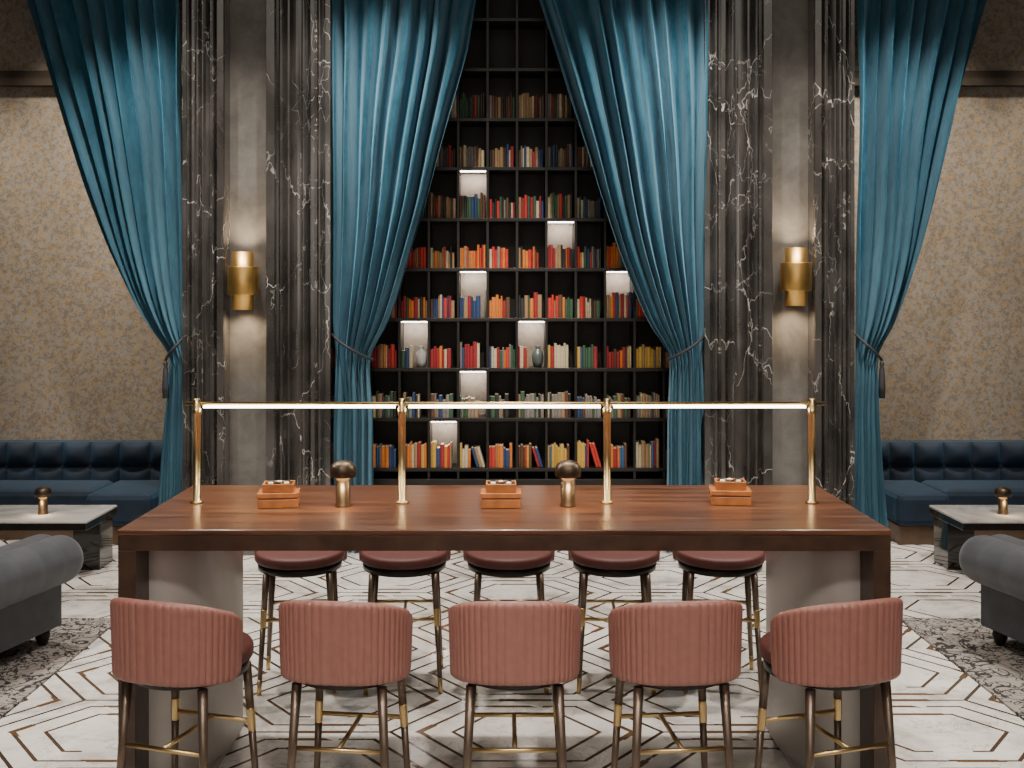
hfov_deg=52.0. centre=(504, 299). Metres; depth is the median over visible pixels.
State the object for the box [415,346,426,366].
vase
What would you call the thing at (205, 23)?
trim
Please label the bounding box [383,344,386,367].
book
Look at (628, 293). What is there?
book
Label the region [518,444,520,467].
book
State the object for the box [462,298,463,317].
book
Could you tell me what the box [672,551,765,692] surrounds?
bar stool
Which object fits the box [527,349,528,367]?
book
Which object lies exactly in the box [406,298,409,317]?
book
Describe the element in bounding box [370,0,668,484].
bookcase
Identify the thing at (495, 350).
book
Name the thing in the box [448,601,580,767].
bar stool
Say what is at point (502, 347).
book
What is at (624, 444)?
book
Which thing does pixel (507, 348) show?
book
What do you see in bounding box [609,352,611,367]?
book
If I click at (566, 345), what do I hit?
book
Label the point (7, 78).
trim
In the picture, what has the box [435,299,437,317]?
book
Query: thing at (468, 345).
book
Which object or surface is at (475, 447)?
book
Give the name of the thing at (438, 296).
book
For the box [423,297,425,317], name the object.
book
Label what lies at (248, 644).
seat cushion
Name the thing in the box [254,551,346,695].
bar stool
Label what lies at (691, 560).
seat cushion
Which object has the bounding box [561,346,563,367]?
book
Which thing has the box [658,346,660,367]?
book
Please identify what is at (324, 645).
bar stool
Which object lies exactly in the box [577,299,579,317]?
book
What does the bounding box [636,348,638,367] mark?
book
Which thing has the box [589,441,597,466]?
book
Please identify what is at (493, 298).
book
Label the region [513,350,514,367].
book
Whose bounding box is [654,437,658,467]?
book
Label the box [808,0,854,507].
column
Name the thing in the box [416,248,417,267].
book
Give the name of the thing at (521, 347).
book
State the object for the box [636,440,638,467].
book
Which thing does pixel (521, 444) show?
book
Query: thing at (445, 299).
book
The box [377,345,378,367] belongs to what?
book
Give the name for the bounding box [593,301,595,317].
book
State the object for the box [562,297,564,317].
book
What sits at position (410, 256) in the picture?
book
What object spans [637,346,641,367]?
book
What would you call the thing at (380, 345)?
book
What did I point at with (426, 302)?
book
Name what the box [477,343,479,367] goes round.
book
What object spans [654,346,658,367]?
book
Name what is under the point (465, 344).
book
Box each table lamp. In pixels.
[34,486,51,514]
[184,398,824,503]
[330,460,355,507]
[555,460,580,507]
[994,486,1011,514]
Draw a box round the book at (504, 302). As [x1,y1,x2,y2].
[503,301,505,317]
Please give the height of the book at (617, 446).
0.170 m
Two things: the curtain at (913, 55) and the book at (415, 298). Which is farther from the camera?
the book at (415, 298)
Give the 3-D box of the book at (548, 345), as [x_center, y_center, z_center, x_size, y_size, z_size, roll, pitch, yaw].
[0.370,0.475,8.896,0.022,0.189,0.156,0,0,0]
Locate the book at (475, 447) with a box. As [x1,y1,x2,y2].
[474,446,481,466]
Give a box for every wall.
[0,0,181,440]
[230,0,265,555]
[773,0,807,484]
[855,0,1023,440]
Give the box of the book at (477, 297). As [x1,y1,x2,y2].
[476,296,479,317]
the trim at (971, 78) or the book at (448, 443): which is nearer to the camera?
the book at (448, 443)
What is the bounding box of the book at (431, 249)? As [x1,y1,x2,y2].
[430,248,433,267]
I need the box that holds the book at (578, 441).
[577,440,580,466]
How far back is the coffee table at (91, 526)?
7.85 m
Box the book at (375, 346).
[372,346,375,367]
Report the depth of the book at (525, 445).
8.83 m
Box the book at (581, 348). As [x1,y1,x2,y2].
[580,347,582,367]
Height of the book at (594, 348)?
0.175 m
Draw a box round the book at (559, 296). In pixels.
[558,295,561,317]
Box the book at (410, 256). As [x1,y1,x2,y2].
[409,248,412,267]
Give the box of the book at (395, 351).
[394,350,397,367]
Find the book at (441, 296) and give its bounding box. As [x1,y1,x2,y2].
[440,295,442,317]
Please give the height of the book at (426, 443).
0.199 m
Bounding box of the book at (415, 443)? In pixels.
[414,441,416,467]
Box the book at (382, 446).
[381,444,385,467]
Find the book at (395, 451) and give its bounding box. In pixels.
[393,448,397,467]
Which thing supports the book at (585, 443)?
on the bookcase
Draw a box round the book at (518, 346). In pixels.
[518,346,519,367]
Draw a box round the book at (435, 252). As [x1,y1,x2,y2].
[434,251,436,267]
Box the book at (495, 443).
[495,443,496,467]
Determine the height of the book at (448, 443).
0.186 m
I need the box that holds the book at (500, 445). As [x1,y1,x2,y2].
[499,443,502,467]
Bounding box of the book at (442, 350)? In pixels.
[442,350,443,367]
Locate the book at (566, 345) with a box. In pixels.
[566,345,567,367]
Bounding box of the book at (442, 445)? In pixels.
[440,442,444,467]
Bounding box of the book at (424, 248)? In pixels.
[423,247,426,267]
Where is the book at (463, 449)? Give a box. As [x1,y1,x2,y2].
[462,448,464,467]
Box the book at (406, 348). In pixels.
[405,347,408,367]
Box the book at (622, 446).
[621,445,623,467]
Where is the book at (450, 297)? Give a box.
[449,296,451,317]
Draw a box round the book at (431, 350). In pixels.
[430,349,433,367]
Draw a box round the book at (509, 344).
[509,344,510,367]
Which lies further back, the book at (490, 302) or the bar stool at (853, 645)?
the book at (490, 302)
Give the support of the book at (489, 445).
on the bookcase
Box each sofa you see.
[0,440,125,539]
[0,534,83,652]
[87,440,162,544]
[881,440,948,544]
[908,440,1023,539]
[959,534,1023,645]
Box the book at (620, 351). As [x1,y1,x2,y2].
[618,350,622,367]
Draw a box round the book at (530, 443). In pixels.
[529,442,531,467]
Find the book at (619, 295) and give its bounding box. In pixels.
[619,295,620,317]
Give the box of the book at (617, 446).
[616,445,619,467]
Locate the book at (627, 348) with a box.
[625,347,629,367]
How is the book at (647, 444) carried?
on the bookcase
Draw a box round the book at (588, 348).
[587,347,590,367]
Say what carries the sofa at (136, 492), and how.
on the floor
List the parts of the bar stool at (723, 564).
leg, leg, backrest, seat frame, leg, leg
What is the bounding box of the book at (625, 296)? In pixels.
[624,295,626,317]
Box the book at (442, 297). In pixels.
[442,297,444,317]
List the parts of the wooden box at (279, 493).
lid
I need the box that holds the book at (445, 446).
[444,444,447,467]
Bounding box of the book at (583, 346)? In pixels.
[582,345,585,367]
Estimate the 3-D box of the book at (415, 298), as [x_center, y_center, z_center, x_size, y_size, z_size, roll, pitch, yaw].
[-0.750,0.063,8.892,0.033,0.175,0.156,0,0,0]
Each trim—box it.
[0,71,181,86]
[182,0,229,491]
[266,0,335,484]
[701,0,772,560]
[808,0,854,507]
[855,71,1023,86]
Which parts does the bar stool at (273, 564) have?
leg, leg, seat frame, backrest, leg, leg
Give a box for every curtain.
[27,0,181,505]
[331,0,475,552]
[540,0,708,551]
[855,0,986,527]
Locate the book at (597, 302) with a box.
[596,301,599,317]
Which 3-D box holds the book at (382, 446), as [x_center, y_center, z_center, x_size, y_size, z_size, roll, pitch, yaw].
[-1.028,1.319,8.896,0.033,0.176,0.156,0,0,0]
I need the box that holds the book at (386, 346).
[385,345,388,367]
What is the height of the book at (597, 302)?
0.144 m
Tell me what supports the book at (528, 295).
on the bookcase
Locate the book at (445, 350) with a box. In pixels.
[444,349,446,367]
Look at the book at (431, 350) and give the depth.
8.82 m
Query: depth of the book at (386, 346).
8.83 m
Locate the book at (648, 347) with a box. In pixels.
[645,346,650,367]
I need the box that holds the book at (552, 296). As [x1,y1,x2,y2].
[551,295,553,317]
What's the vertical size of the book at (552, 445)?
0.186 m
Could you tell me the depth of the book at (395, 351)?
8.82 m
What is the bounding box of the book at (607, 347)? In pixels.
[606,346,608,367]
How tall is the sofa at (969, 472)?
0.750 m
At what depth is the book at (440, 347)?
8.83 m
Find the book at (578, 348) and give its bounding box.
[577,346,579,367]
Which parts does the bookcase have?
shelf, shelf, shelf, shelf, shelf, shelf, shelf, shelf, shelf, shelf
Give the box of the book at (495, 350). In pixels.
[494,348,496,367]
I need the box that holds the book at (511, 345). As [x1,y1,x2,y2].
[511,345,512,367]
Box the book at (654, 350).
[654,350,655,367]
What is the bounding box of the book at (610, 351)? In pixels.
[610,351,613,367]
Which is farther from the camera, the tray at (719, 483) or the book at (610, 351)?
the book at (610, 351)
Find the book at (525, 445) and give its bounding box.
[525,445,526,466]
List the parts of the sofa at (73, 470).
backrest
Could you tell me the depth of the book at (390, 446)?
8.81 m
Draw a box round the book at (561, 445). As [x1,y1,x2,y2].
[559,443,563,460]
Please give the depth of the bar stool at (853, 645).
3.78 m
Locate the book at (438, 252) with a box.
[437,251,439,267]
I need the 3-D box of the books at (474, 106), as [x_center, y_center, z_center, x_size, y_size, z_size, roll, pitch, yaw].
[0.093,-0.376,8.897,2.919,2.729,0.166,0,0,0]
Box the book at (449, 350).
[447,348,451,367]
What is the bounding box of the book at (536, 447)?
[535,446,542,466]
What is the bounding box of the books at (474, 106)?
[372,93,667,417]
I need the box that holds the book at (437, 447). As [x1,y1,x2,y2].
[436,446,439,467]
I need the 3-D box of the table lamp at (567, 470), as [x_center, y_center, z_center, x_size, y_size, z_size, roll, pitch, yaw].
[0.281,0.818,4.690,0.118,0.204,0.118,0,0,0]
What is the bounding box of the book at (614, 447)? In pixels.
[613,446,616,467]
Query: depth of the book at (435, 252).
8.83 m
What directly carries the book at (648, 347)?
on the bookcase
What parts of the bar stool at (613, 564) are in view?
leg, leg, backrest, seat frame, leg, leg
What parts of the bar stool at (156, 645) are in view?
leg, leg, backrest, seat frame, leg, leg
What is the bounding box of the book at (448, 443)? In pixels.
[448,443,449,466]
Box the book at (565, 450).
[564,448,566,459]
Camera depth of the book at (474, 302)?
8.82 m
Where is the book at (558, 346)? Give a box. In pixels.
[557,345,560,367]
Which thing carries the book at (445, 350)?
on the bookcase
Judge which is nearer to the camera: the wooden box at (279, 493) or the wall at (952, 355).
the wooden box at (279, 493)
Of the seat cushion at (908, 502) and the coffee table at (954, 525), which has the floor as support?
the coffee table at (954, 525)
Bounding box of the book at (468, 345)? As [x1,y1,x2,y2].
[467,344,469,367]
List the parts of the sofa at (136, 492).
backrest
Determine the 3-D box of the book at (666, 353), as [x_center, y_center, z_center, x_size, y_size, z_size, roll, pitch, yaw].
[1.358,0.504,8.892,0.027,0.130,0.156,0,0,0]
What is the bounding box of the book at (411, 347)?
[409,345,413,367]
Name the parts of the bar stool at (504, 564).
leg, seat frame, backrest, leg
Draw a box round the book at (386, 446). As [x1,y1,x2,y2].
[385,444,389,467]
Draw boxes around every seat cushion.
[0,480,112,504]
[87,480,158,525]
[242,632,253,663]
[255,551,344,569]
[360,551,448,569]
[465,551,552,569]
[571,551,658,569]
[676,551,764,569]
[759,632,770,663]
[884,480,948,525]
[921,480,1023,504]
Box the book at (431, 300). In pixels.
[430,299,432,317]
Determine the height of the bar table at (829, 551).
1.100 m
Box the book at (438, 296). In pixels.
[438,296,439,317]
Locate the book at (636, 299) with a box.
[636,299,637,317]
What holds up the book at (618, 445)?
on the bookcase
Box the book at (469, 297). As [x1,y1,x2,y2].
[468,296,471,317]
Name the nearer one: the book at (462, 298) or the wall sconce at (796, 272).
the wall sconce at (796, 272)
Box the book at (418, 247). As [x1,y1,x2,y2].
[418,247,419,267]
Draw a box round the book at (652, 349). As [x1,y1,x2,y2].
[651,348,653,367]
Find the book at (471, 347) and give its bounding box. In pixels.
[470,346,472,367]
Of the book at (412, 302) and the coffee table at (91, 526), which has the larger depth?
the book at (412, 302)
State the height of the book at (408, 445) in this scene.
0.185 m
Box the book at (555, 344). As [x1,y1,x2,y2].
[554,343,556,367]
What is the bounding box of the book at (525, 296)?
[524,295,527,317]
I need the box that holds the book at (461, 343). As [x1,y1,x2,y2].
[460,341,462,367]
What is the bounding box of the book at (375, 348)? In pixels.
[374,347,376,367]
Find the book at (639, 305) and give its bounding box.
[638,301,641,317]
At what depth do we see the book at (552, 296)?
8.82 m
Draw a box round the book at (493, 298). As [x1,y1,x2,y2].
[492,297,495,317]
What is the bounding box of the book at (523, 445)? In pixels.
[523,445,524,466]
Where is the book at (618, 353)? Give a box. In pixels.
[617,352,619,367]
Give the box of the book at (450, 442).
[450,442,451,467]
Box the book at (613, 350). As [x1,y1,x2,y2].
[612,349,616,367]
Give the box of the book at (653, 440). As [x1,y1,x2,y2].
[652,439,655,466]
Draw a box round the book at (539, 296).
[538,295,541,317]
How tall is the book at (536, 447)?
0.167 m
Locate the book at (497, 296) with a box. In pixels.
[496,295,498,317]
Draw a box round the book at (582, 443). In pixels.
[581,441,584,467]
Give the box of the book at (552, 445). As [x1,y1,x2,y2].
[551,443,553,467]
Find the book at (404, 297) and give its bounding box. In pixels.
[403,296,407,317]
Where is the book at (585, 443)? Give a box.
[585,443,586,466]
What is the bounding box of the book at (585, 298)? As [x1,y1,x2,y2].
[585,298,586,317]
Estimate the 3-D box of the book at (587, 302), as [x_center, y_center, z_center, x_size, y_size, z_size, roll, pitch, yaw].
[0.701,0.085,8.902,0.018,0.130,0.156,0,0,0]
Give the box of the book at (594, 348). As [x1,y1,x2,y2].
[593,346,596,367]
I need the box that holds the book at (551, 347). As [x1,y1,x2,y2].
[550,346,553,367]
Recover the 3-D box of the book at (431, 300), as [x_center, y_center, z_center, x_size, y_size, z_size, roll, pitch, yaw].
[-0.616,0.071,8.896,0.022,0.159,0.156,0,0,0]
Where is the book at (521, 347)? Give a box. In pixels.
[520,346,522,367]
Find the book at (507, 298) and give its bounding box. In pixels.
[506,297,509,317]
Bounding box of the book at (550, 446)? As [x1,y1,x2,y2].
[549,444,551,466]
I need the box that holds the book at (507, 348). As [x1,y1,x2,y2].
[506,347,508,367]
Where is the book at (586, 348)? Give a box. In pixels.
[586,348,587,367]
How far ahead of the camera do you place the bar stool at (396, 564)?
5.40 m
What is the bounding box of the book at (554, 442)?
[554,442,555,466]
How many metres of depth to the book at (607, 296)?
8.82 m
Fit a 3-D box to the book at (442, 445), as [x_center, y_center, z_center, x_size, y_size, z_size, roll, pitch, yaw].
[-0.528,1.311,8.892,0.033,0.193,0.156,0,0,0]
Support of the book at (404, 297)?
on the bookcase
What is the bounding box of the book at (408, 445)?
[407,443,409,467]
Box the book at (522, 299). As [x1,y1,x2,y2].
[521,298,524,317]
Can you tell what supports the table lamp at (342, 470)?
on the bar table at (829, 551)
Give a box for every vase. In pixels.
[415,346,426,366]
[532,346,543,366]
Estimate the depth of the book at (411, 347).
8.83 m
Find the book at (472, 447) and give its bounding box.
[471,446,478,466]
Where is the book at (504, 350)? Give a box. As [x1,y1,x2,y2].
[504,350,505,367]
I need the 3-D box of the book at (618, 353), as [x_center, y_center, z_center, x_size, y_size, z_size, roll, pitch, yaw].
[0.954,0.504,8.892,0.027,0.130,0.156,0,0,0]
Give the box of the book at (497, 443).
[497,443,498,466]
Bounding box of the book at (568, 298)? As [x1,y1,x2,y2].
[567,297,569,317]
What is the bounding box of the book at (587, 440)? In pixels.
[586,438,588,466]
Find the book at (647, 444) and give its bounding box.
[646,443,649,467]
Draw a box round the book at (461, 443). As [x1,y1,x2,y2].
[460,442,462,467]
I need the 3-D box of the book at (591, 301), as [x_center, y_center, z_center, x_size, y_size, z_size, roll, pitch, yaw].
[0.734,0.078,8.892,0.018,0.144,0.156,0,0,0]
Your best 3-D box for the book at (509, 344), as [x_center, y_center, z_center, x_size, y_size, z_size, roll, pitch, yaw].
[0.042,0.472,8.892,0.014,0.195,0.156,0,0,0]
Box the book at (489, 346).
[489,346,490,367]
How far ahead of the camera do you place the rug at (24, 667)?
5.91 m
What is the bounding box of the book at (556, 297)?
[555,296,557,317]
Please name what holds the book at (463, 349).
on the bookcase
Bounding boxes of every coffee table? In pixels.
[0,505,116,569]
[929,505,1023,569]
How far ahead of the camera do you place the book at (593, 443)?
8.82 m
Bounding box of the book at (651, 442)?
[649,440,653,467]
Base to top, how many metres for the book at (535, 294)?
0.215 m
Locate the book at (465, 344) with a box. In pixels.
[465,344,466,367]
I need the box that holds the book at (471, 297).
[471,297,472,317]
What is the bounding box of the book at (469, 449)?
[468,448,470,466]
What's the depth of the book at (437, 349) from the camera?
8.83 m
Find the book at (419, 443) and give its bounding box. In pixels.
[417,440,422,466]
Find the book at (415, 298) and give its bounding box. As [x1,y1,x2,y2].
[414,297,418,317]
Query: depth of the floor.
5.30 m
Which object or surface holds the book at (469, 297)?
on the bookcase
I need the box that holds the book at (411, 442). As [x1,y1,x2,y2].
[410,440,412,467]
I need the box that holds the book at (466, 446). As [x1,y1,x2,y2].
[465,444,468,467]
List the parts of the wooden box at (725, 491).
lid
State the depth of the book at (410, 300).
8.83 m
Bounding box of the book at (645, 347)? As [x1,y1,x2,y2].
[645,347,646,367]
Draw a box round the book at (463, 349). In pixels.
[462,348,464,367]
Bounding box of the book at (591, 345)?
[590,344,592,367]
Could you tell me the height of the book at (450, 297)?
0.185 m
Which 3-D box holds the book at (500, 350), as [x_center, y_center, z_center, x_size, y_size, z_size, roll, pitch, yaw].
[-0.035,0.497,8.892,0.022,0.145,0.156,0,0,0]
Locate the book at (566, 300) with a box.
[565,299,567,317]
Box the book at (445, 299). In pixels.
[444,298,446,317]
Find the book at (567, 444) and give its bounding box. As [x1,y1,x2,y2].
[566,443,568,459]
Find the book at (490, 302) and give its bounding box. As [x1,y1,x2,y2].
[489,301,491,317]
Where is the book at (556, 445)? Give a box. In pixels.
[556,445,557,464]
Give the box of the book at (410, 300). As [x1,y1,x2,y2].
[409,299,411,317]
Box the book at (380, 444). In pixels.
[379,443,382,467]
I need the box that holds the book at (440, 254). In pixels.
[439,253,441,267]
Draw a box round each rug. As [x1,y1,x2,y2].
[0,618,110,718]
[903,618,1023,720]
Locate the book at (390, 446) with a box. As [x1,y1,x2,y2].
[389,444,392,467]
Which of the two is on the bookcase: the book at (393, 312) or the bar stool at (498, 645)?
the book at (393, 312)
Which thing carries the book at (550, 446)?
on the bookcase
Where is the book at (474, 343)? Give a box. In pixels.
[473,341,476,367]
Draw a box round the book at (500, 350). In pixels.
[500,350,501,367]
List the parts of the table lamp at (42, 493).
stem, lamp shade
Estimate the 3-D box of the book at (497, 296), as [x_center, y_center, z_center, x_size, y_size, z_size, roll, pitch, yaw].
[-0.066,0.053,8.896,0.022,0.195,0.156,0,0,0]
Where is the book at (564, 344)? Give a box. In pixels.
[563,343,565,367]
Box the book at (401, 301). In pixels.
[401,301,402,317]
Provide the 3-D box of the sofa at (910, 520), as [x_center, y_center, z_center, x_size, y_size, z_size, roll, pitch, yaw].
[3.439,1.645,9.090,0.437,0.750,0.980,0,0,0]
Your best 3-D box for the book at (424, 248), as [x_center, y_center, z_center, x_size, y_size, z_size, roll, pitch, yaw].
[-0.675,-0.356,8.902,0.024,0.175,0.156,0,0,0]
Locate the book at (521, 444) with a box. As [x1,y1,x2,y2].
[520,443,522,466]
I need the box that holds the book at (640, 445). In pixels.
[639,443,641,467]
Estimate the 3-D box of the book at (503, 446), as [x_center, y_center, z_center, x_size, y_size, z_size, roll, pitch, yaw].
[-0.005,1.327,8.892,0.018,0.160,0.156,0,0,0]
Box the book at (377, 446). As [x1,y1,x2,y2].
[376,445,378,467]
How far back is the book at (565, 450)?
8.83 m
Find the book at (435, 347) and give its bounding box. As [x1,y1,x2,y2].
[434,346,436,367]
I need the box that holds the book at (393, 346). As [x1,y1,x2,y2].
[391,344,395,367]
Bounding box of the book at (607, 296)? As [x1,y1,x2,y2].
[606,295,608,317]
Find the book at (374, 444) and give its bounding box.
[373,443,377,467]
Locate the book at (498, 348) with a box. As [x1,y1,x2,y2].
[497,347,499,367]
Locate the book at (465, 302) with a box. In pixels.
[464,301,467,317]
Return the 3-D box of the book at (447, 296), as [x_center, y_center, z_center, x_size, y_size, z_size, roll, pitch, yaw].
[-0.479,0.058,8.902,0.014,0.185,0.156,0,0,0]
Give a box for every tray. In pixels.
[262,480,294,492]
[486,480,515,492]
[714,478,745,489]
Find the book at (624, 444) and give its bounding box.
[622,442,626,467]
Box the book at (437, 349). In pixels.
[436,348,438,367]
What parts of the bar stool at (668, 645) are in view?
leg, leg, seat frame, backrest, leg, leg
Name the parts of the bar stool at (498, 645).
leg, seat frame, backrest, leg, leg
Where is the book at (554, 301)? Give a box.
[554,301,555,317]
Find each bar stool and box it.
[110,597,258,767]
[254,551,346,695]
[278,600,412,767]
[359,551,450,694]
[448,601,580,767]
[463,551,554,694]
[568,551,659,694]
[608,600,742,767]
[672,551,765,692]
[754,597,902,767]
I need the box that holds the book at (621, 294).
[619,293,623,317]
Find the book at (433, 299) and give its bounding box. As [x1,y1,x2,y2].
[433,299,434,317]
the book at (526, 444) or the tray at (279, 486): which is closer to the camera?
the tray at (279, 486)
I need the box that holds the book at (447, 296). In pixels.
[447,296,448,317]
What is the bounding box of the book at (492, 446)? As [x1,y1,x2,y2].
[491,445,494,466]
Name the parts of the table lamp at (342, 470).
stem, lamp shade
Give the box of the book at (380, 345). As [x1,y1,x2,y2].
[379,344,382,367]
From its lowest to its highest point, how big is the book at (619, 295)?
0.195 m
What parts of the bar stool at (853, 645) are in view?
leg, leg, seat frame, backrest, leg, leg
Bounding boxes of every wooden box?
[257,480,300,508]
[480,480,521,507]
[709,478,751,505]
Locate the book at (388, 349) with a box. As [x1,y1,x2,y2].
[387,348,390,367]
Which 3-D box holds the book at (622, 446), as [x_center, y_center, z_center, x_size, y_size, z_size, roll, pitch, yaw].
[0.993,1.323,8.892,0.018,0.170,0.156,0,0,0]
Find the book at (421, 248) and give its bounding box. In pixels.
[420,247,422,267]
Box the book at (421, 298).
[420,297,422,317]
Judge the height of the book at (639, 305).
0.144 m
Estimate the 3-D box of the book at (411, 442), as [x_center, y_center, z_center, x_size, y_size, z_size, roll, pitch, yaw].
[-0.793,1.303,8.892,0.014,0.209,0.156,0,0,0]
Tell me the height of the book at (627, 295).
0.189 m
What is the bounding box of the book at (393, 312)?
[391,305,394,317]
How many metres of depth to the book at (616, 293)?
8.82 m
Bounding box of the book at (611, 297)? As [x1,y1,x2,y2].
[611,297,612,317]
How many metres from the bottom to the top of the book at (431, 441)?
0.203 m
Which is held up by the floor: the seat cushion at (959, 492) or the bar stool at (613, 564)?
the bar stool at (613, 564)
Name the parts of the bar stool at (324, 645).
leg, leg, seat frame, backrest, leg, leg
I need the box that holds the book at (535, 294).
[533,292,537,317]
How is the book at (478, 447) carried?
on the bookcase
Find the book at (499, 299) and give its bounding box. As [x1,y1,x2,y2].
[499,299,500,317]
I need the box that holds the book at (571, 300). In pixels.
[570,299,572,317]
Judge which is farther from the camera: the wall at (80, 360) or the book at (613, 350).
the wall at (80, 360)
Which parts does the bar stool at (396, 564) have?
leg, leg, seat frame, backrest, leg, leg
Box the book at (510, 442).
[510,442,511,466]
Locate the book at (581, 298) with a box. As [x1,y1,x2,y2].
[579,296,583,317]
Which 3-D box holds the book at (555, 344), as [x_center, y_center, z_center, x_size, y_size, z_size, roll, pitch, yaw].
[0.425,0.467,8.896,0.018,0.205,0.156,0,0,0]
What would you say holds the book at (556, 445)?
on the bookcase
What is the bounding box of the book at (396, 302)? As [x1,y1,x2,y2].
[395,296,397,317]
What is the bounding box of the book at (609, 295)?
[609,295,610,317]
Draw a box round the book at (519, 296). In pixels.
[518,295,520,317]
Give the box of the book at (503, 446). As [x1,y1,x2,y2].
[503,446,504,467]
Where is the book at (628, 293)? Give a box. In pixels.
[627,292,631,317]
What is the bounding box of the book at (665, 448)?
[665,448,666,467]
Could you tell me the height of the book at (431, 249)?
0.170 m
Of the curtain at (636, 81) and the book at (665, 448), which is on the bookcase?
the book at (665, 448)
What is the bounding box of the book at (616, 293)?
[615,292,618,317]
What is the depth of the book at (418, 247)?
8.83 m
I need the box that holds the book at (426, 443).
[424,442,427,467]
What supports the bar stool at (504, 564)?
on the floor
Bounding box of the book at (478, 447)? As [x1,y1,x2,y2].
[477,445,484,466]
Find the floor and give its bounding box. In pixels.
[0,540,1023,767]
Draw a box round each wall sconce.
[227,252,258,309]
[780,247,811,305]
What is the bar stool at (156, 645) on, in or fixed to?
on the floor
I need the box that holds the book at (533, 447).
[532,446,539,466]
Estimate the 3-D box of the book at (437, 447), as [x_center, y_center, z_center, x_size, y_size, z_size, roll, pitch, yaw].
[-0.561,1.326,8.896,0.033,0.163,0.156,0,0,0]
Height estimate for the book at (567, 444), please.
0.186 m
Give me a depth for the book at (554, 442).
8.83 m
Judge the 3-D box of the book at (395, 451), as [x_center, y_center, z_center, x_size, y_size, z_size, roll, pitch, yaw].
[-0.928,1.335,8.892,0.022,0.146,0.156,0,0,0]
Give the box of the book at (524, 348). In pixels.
[523,347,526,367]
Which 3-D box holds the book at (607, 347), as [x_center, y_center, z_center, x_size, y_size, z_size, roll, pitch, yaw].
[0.861,0.479,8.892,0.018,0.180,0.156,0,0,0]
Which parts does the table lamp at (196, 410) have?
post, post, rail, post, post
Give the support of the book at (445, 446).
on the bookcase
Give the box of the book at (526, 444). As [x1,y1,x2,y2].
[526,444,528,466]
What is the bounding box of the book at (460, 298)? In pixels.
[460,298,461,317]
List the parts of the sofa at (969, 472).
backrest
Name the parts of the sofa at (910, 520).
backrest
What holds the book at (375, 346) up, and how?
on the bookcase
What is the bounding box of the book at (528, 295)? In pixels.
[528,295,529,317]
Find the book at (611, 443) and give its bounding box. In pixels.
[611,443,612,467]
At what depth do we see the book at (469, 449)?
8.83 m
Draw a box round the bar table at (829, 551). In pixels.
[117,485,891,767]
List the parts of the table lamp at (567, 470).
stem, lamp shade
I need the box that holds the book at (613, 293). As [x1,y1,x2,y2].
[612,292,614,317]
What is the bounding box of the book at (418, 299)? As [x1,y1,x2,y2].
[418,299,419,317]
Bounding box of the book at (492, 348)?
[491,346,493,367]
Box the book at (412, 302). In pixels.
[411,301,413,317]
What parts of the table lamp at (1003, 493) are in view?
stem, lamp shade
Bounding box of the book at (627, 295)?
[627,295,628,317]
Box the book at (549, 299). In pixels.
[548,298,551,317]
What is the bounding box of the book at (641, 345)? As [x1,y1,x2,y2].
[640,344,644,367]
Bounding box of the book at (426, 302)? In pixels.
[425,301,427,317]
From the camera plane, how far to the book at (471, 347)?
8.81 m
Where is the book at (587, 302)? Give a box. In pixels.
[587,302,588,317]
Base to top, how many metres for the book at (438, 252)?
0.144 m
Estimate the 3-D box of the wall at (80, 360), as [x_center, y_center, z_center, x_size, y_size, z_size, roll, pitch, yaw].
[-4.336,-0.780,9.700,3.929,5.600,0.200,0,0,0]
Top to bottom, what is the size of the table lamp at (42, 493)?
0.204 m
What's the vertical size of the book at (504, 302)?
0.145 m
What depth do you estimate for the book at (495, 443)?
8.82 m
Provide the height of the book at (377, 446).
0.170 m
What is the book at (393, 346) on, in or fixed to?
on the bookcase
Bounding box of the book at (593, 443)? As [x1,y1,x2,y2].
[591,441,600,466]
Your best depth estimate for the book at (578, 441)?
8.82 m
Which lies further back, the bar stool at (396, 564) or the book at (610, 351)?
the book at (610, 351)
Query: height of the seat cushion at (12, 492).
0.270 m
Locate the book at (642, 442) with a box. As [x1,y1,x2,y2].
[639,440,645,467]
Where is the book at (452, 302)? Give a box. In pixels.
[451,301,454,317]
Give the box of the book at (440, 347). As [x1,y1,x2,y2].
[439,346,442,367]
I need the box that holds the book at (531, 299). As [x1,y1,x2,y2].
[530,298,533,317]
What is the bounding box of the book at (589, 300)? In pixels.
[588,299,590,317]
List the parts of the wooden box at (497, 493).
lid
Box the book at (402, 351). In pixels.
[401,350,404,367]
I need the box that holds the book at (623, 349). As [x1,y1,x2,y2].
[621,347,625,367]
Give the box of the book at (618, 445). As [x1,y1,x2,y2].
[618,445,621,467]
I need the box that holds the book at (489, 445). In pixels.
[489,445,490,467]
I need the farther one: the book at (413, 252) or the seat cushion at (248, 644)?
the book at (413, 252)
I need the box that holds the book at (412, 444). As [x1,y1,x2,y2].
[412,444,413,467]
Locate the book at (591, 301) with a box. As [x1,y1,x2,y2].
[591,301,592,317]
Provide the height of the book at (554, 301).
0.145 m
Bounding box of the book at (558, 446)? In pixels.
[558,446,559,462]
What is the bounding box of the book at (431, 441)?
[430,441,432,467]
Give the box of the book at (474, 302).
[473,301,475,317]
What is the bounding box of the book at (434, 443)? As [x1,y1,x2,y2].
[432,440,436,466]
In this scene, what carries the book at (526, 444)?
on the bookcase
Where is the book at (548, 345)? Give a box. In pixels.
[548,345,549,367]
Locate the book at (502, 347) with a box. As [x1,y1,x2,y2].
[502,347,503,367]
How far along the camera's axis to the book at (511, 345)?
8.82 m
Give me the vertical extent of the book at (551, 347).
0.179 m
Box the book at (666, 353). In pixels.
[665,351,667,367]
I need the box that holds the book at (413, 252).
[412,251,414,267]
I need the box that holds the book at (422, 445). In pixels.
[421,443,423,467]
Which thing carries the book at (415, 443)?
on the bookcase
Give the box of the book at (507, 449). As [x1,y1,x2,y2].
[506,448,509,467]

